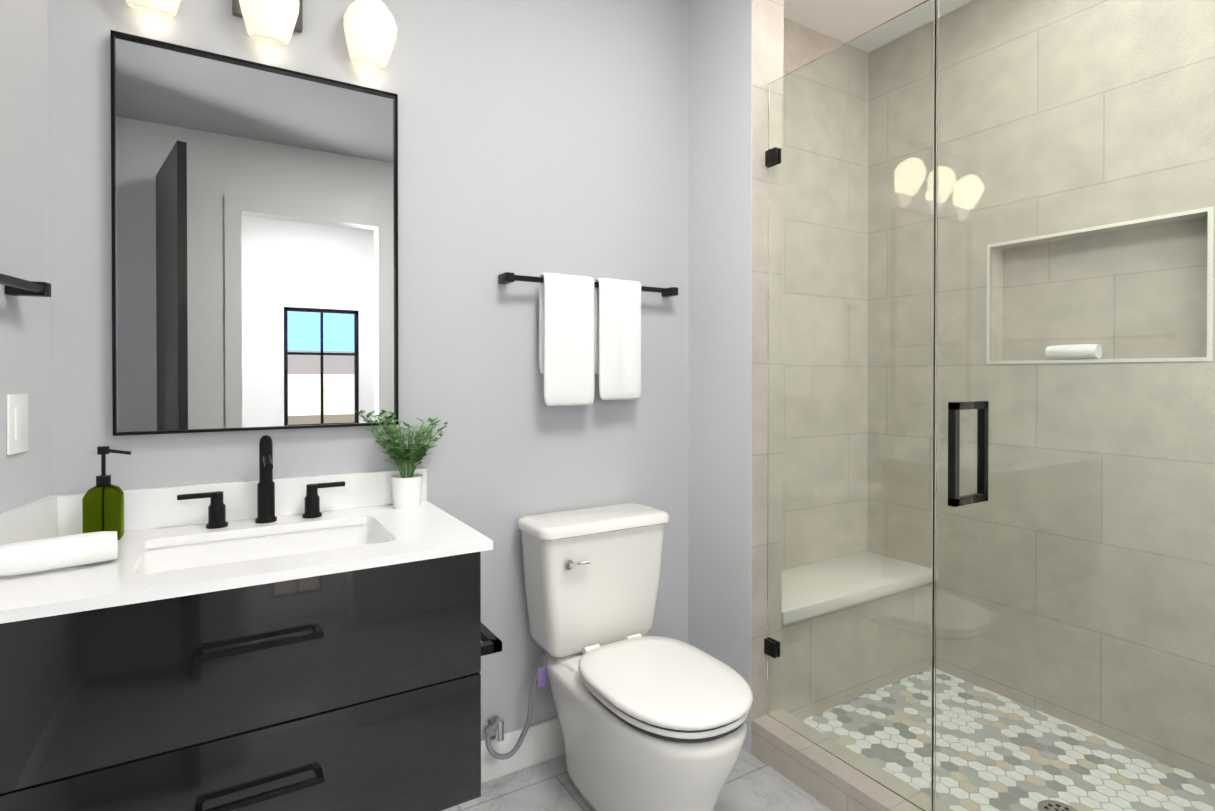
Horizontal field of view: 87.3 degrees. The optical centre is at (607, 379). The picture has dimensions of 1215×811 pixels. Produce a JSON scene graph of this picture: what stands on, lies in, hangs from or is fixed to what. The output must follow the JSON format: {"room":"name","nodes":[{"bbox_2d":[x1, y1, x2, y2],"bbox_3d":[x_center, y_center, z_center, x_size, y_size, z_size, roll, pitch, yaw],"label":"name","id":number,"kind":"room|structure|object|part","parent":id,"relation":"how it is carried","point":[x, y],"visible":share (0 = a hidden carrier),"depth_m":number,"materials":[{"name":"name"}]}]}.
{"room":"bathroom","nodes":[
{"label":"bathroom","id":0,"kind":"room"},
{"bbox_2d":[0,0,50,513],"bbox_3d":[-0.851,-0.115,0.067,0.120,2.740,3.050,0,0,-19],"label":"wall","id":1,"kind":"structure","parent":0,"point":[24,320],"depth_m":1.34,"materials":[{"name":"grey paint"}]},
{"bbox_2d":[6,394,28,454],"bbox_3d":[-1.206,0.089,1.305,0.008,0.121,0.072,0,0,-19],"label":"light switch","id":2,"kind":"object","parent":1,"relation":"attached to","point":[17,420],"visible":1,"depth_m":1.29,"materials":[{"name":"white plastic"}]},
{"bbox_2d":[0,273,50,296],"bbox_3d":[-1.072,-0.182,0.998,0.065,0.028,0.643,0,0,-19],"label":"towel rail","id":3,"kind":"object","parent":1,"relation":"attached to","point":[14,286],"visible":1,"depth_m":1.27,"materials":[{"name":"black metal"}]},
{"bbox_2d":[47,0,688,740],"bbox_3d":[-0.507,-0.129,1.962,1.830,2.740,0.120,0,0,-31],"label":"wall","id":4,"kind":"structure","parent":0,"point":[537,138],"depth_m":1.98,"materials":[{"name":"grey paint"}]},
{"bbox_2d":[126,0,180,16],"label":"sconce","id":5,"kind":"object","parent":4,"relation":"attached to","point":[170,7],"depth_m":1.48,"materials":[{"name":"white glass"}]},
{"bbox_3d":[-1.067,-0.948,1.488,0.138,0.176,0.144,0,0,-31],"label":"lamp shade","id":6,"kind":"part","parent":5,"relation":"part of","materials":[{"name":"white glass"}]},
{"bbox_2d":[48,468,426,536],"bbox_3d":[-0.893,0.307,1.647,0.846,0.095,0.018,0,0,-31],"label":"backsplash","id":7,"kind":"structure","parent":4,"relation":"attached to","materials":[{"name":"white stone"}]},
{"bbox_2d":[0,468,501,810],"bbox_3d":[-0.782,0.598,1.403,1.022,0.674,0.554,0,0,-31],"label":"bathroom vanity","id":8,"kind":"object","parent":4,"relation":"attached to","point":[176,655],"visible":0.96,"depth_m":1.23,"materials":[{"name":"black"}]},
{"bbox_3d":[-0.686,0.518,1.189,0.933,0.274,0.020,0,0,-31],"label":"drawer","id":9,"kind":"part","parent":8,"relation":"part of","materials":[{"name":"black wood"}]},
{"bbox_3d":[-0.686,0.797,1.192,0.933,0.276,0.020,0,0,-31],"label":"drawer","id":10,"kind":"part","parent":8,"relation":"part of","materials":[{"name":"black"}]},
{"bbox_2d":[0,501,492,623],"bbox_3d":[-0.808,0.366,1.392,0.967,0.020,0.544,0,0,-31],"label":"countertop","id":11,"kind":"structure","parent":8,"relation":"on","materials":[{"name":"white stone"}]},
{"bbox_2d":[0,531,117,576],"bbox_3d":[-1.032,0.325,1.196,0.177,0.060,0.069,0,1,-38],"label":"towel","id":12,"kind":"object","parent":11,"relation":"on","point":[31,556],"visible":1,"depth_m":1.18,"materials":[{"name":"white fabric"}]},
{"bbox_2d":[82,446,130,539],"bbox_3d":[-1.115,0.252,1.424,0.085,0.207,0.068,0,0,-31],"label":"soap dispenser","id":13,"kind":"object","parent":11,"relation":"on","point":[103,504],"visible":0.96,"depth_m":1.40,"materials":[{"name":"green glass"}]},
{"bbox_2d":[82,484,123,539],"bbox_3d":[-1.122,0.294,1.420,0.068,0.122,0.068,0,0,-31],"label":"bottle","id":14,"kind":"object","parent":13,"relation":"attached to","point":[102,504],"depth_m":1.40,"materials":[{"name":"green glass"}]},
{"bbox_3d":[-1.122,0.189,1.419,0.008,0.048,0.008,0,0,-31],"label":"stem","id":15,"kind":"part","parent":13,"relation":"part of","materials":[{"name":"black plastic"}]},
{"bbox_2d":[177,435,344,528],"bbox_3d":[-0.832,0.246,1.557,0.370,0.216,0.135,0,0,-31],"label":"faucet","id":16,"kind":"object","parent":11,"relation":"on","point":[265,503],"visible":1,"depth_m":1.58,"materials":[{"name":"black metal"}]},
{"bbox_3d":[-0.978,0.277,1.519,0.080,0.012,0.012,0,0,-31],"label":"lever","id":17,"kind":"part","parent":16,"relation":"part of","materials":[{"name":"black metal"}]},
{"bbox_3d":[-0.944,0.312,1.540,0.046,0.085,0.046,0,0,-31],"label":"handle","id":18,"kind":"part","parent":16,"relation":"part of","materials":[{"name":"black metal"}]},
{"bbox_3d":[-0.855,0.246,1.595,0.048,0.216,0.048,0,0,-31],"label":"spout","id":19,"kind":"part","parent":16,"relation":"part of","materials":[{"name":"black metal"}]},
{"bbox_3d":[-0.765,0.311,1.650,0.046,0.085,0.046,0,0,-31],"label":"handle","id":20,"kind":"part","parent":16,"relation":"part of","materials":[{"name":"black metal"}]},
{"bbox_3d":[-0.731,0.276,1.670,0.080,0.012,0.012,0,0,-31],"label":"lever","id":21,"kind":"part","parent":16,"relation":"part of","materials":[{"name":"black metal"}]},
{"bbox_2d":[136,524,389,573],"bbox_3d":[-0.745,0.437,1.417,0.488,0.122,0.308,0,0,-31],"label":"sink","id":22,"kind":"object","parent":11,"relation":"in","point":[205,550],"depth_m":1.53,"materials":[{"name":"white ceramic"}]},
{"bbox_2d":[354,410,447,508],"bbox_3d":[-0.543,0.216,1.730,0.257,0.274,0.185,0,0,-31],"label":"plant","id":23,"kind":"object","parent":11,"relation":"on","point":[406,490],"visible":1,"depth_m":1.76,"materials":[{"name":"green plant"}]},
{"bbox_3d":[-0.560,0.310,1.778,0.086,0.085,0.086,0,0,-31],"label":"pot","id":24,"kind":"part","parent":23,"relation":"part of","materials":[{"name":"white ceramic"}]},
{"bbox_3d":[-0.643,0.489,1.183,0.210,0.011,0.036,0,0,-31],"label":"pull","id":25,"kind":"part","parent":8,"relation":"part of","materials":[{"name":"black metal"}]},
{"bbox_3d":[-0.643,0.769,1.185,0.210,0.011,0.036,0,0,-31],"label":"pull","id":26,"kind":"part","parent":8,"relation":"part of","materials":[{"name":"black metal"}]},
{"bbox_3d":[-0.376,0.632,1.648,0.075,0.022,0.362,0,0,-31],"label":"rail","id":27,"kind":"part","parent":8,"relation":"part of","materials":[{"name":"black metal"}]},
{"bbox_2d":[110,30,398,435],"bbox_3d":[-0.875,-0.339,1.648,0.645,0.935,0.026,0,0,-31],"label":"mirror","id":28,"kind":"object","parent":4,"relation":"attached to","point":[254,219],"visible":0.92,"depth_m":1.62,"materials":[{"name":"black mirror"}]},
{"bbox_2d":[232,0,302,43],"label":"sconce","id":29,"kind":"object","parent":4,"relation":"attached to","point":[273,19],"depth_m":1.59,"materials":[{"name":"white glass"}]},
{"bbox_3d":[-0.858,-0.949,1.616,0.138,0.176,0.144,0,0,-31],"label":"lamp shade","id":30,"kind":"part","parent":29,"relation":"part of","materials":[{"name":"white glass"}]},
{"bbox_2d":[343,0,396,67],"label":"sconce","id":31,"kind":"object","parent":4,"relation":"attached to","point":[370,28],"depth_m":1.70,"materials":[{"name":"white glass"}]},
{"bbox_3d":[-0.649,-0.950,1.744,0.138,0.176,0.144,0,0,-31],"label":"lamp shade","id":32,"kind":"part","parent":31,"relation":"part of","materials":[{"name":"white glass"}]},
{"bbox_2d":[481,717,564,783],"bbox_3d":[-0.472,1.179,1.913,1.824,0.125,0.014,0,0,-31],"label":"baseboard","id":33,"kind":"structure","parent":4,"relation":"attached to","point":[543,742],"depth_m":2.03,"materials":[{"name":"white"}]},
{"bbox_2d":[498,272,677,405],"bbox_3d":[-0.040,-0.129,2.129,0.658,0.422,0.081,0,0,-31],"label":"towel rail","id":34,"kind":"object","parent":4,"relation":"attached to","point":[589,327],"visible":1,"depth_m":2.07,"materials":[{"name":"black"}]},
{"bbox_2d":[539,273,594,405],"bbox_3d":[-0.130,-0.127,2.055,0.186,0.425,0.053,0,0,-31],"label":"towel","id":35,"kind":"object","parent":34,"relation":"hanging from","point":[566,302],"depth_m":2.03,"materials":[{"name":"white fabric"}]},
{"bbox_2d":[594,278,640,399],"bbox_3d":[0.035,-0.135,2.156,0.171,0.410,0.053,0,0,-31],"label":"towel","id":36,"kind":"object","parent":34,"relation":"hanging from","point":[617,303],"depth_m":2.13,"materials":[{"name":"white fabric"}]},
{"bbox_2d":[442,748,831,810],"bbox_3d":[0.964,1.287,-0.176,4.100,0.060,5.320,0,0,-31],"label":"floor","id":37,"kind":"structure","parent":0,"point":[753,783],"depth_m":1.92,"materials":[{"name":"tile"}]},
{"bbox_2d":[483,503,752,810],"bbox_3d":[0.041,0.837,1.794,0.587,0.810,0.748,0,0,-31],"label":"toilet","id":38,"kind":"object","parent":37,"relation":"on","point":[653,723],"visible":1,"depth_m":1.82,"materials":[{"name":"white ceramic"}]},
{"bbox_3d":[-0.083,0.542,1.878,0.070,0.012,0.011,0,0,-31],"label":"lever","id":39,"kind":"part","parent":38,"relation":"part of","materials":[{"name":"silver metal"}]},
{"bbox_3d":[-0.041,0.653,2.041,0.447,0.375,0.198,0,0,-31],"label":"tank","id":40,"kind":"part","parent":38,"relation":"part of","materials":[{"name":"white ceramic"}]},
{"bbox_3d":[-0.039,0.447,2.036,0.469,0.036,0.214,0,0,-31],"label":"tank lid","id":41,"kind":"part","parent":38,"relation":"part of","materials":[{"name":"white ceramic"}]},
{"bbox_3d":[0.153,0.830,1.724,0.366,0.017,0.497,0,0,-31],"label":"seat","id":42,"kind":"part","parent":38,"relation":"part of","materials":[{"name":"white plastic"}]},
{"bbox_3d":[0.155,0.803,1.721,0.380,0.024,0.504,0,0,-31],"label":"lid","id":43,"kind":"part","parent":38,"relation":"part of","materials":[{"name":"white"}]},
{"bbox_2d":[751,714,921,810],"bbox_3d":[0.875,1.189,1.603,0.145,0.110,1.290,0,0,-31],"label":"shower curb","id":44,"kind":"object","parent":37,"relation":"on","point":[827,779],"depth_m":1.89,"materials":[{"name":"tile"}]},
{"bbox_2d":[764,0,1214,810],"bbox_3d":[0.871,0.073,1.603,0.150,2.118,1.268,0,0,-31],"label":"glass","id":45,"kind":"object","parent":44,"relation":"on","point":[996,398],"visible":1,"depth_m":1.50,"materials":[{"name":"clear glass"}]},
{"bbox_3d":[0.693,0.071,1.895,0.010,2.118,0.581,0,0,-31],"label":"fixed panel","id":46,"kind":"part","parent":45,"relation":"part of","materials":[{"name":"clear glass"}]},
{"bbox_3d":[0.891,0.179,1.571,0.150,0.250,0.018,0,0,-31],"label":"handle","id":47,"kind":"part","parent":45,"relation":"part of","materials":[{"name":"black metal"}]},
{"bbox_3d":[1.025,0.068,1.351,0.010,2.105,0.678,0,0,-31],"label":"door","id":48,"kind":"part","parent":45,"relation":"part of","materials":[{"name":"clear glass"}]},
{"bbox_3d":[1.320,1.227,1.884,0.905,0.028,1.305,0,0,-31],"label":"bed","id":49,"kind":"object","parent":37,"relation":"on","visible":0},
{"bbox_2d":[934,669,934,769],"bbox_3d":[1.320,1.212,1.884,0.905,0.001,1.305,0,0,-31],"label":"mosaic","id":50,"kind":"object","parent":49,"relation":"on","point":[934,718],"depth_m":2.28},
{"bbox_2d":[751,0,783,719],"bbox_3d":[0.422,-0.132,2.336,0.145,2.740,0.450,0,0,-31],"label":"wall","id":51,"kind":"structure","parent":0,"point":[767,42],"depth_m":2.13,"materials":[{"name":"tile"}]},
{"bbox_2d":[688,0,751,752],"bbox_3d":[0.391,-0.131,2.247,0.004,2.740,0.330,0,0,-31],"label":"wall","id":52,"kind":"structure","parent":51,"relation":"attached to","point":[720,338],"depth_m":2.23,"materials":[{"name":"grey paint"}]},
{"bbox_2d":[784,18,844,74],"bbox_3d":[0.835,-0.135,2.782,1.025,2.740,0.120,0,0,-31],"label":"wall tile","id":53,"kind":"structure","parent":51,"relation":"attached to","point":[803,45],"depth_m":2.70,"materials":[{"name":"beige tile"}]},
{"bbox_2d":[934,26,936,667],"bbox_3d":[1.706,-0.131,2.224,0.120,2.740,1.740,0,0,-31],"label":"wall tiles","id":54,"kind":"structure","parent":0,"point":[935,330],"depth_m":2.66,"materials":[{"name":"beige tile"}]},
{"bbox_3d":[0.964,-1.513,-0.196,4.100,0.060,5.320,0,0,-31],"label":"ceiling","id":55,"kind":"structure","parent":0,"visible":0},
{"bbox_2d":[784,0,925,42],"bbox_3d":[1.176,-1.498,1.961,1.050,0.005,1.620,0,0,-31],"label":"ceiling","id":56,"kind":"structure","parent":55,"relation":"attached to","point":[845,21],"depth_m":2.61,"materials":[{"name":"white paint"}]}
]}

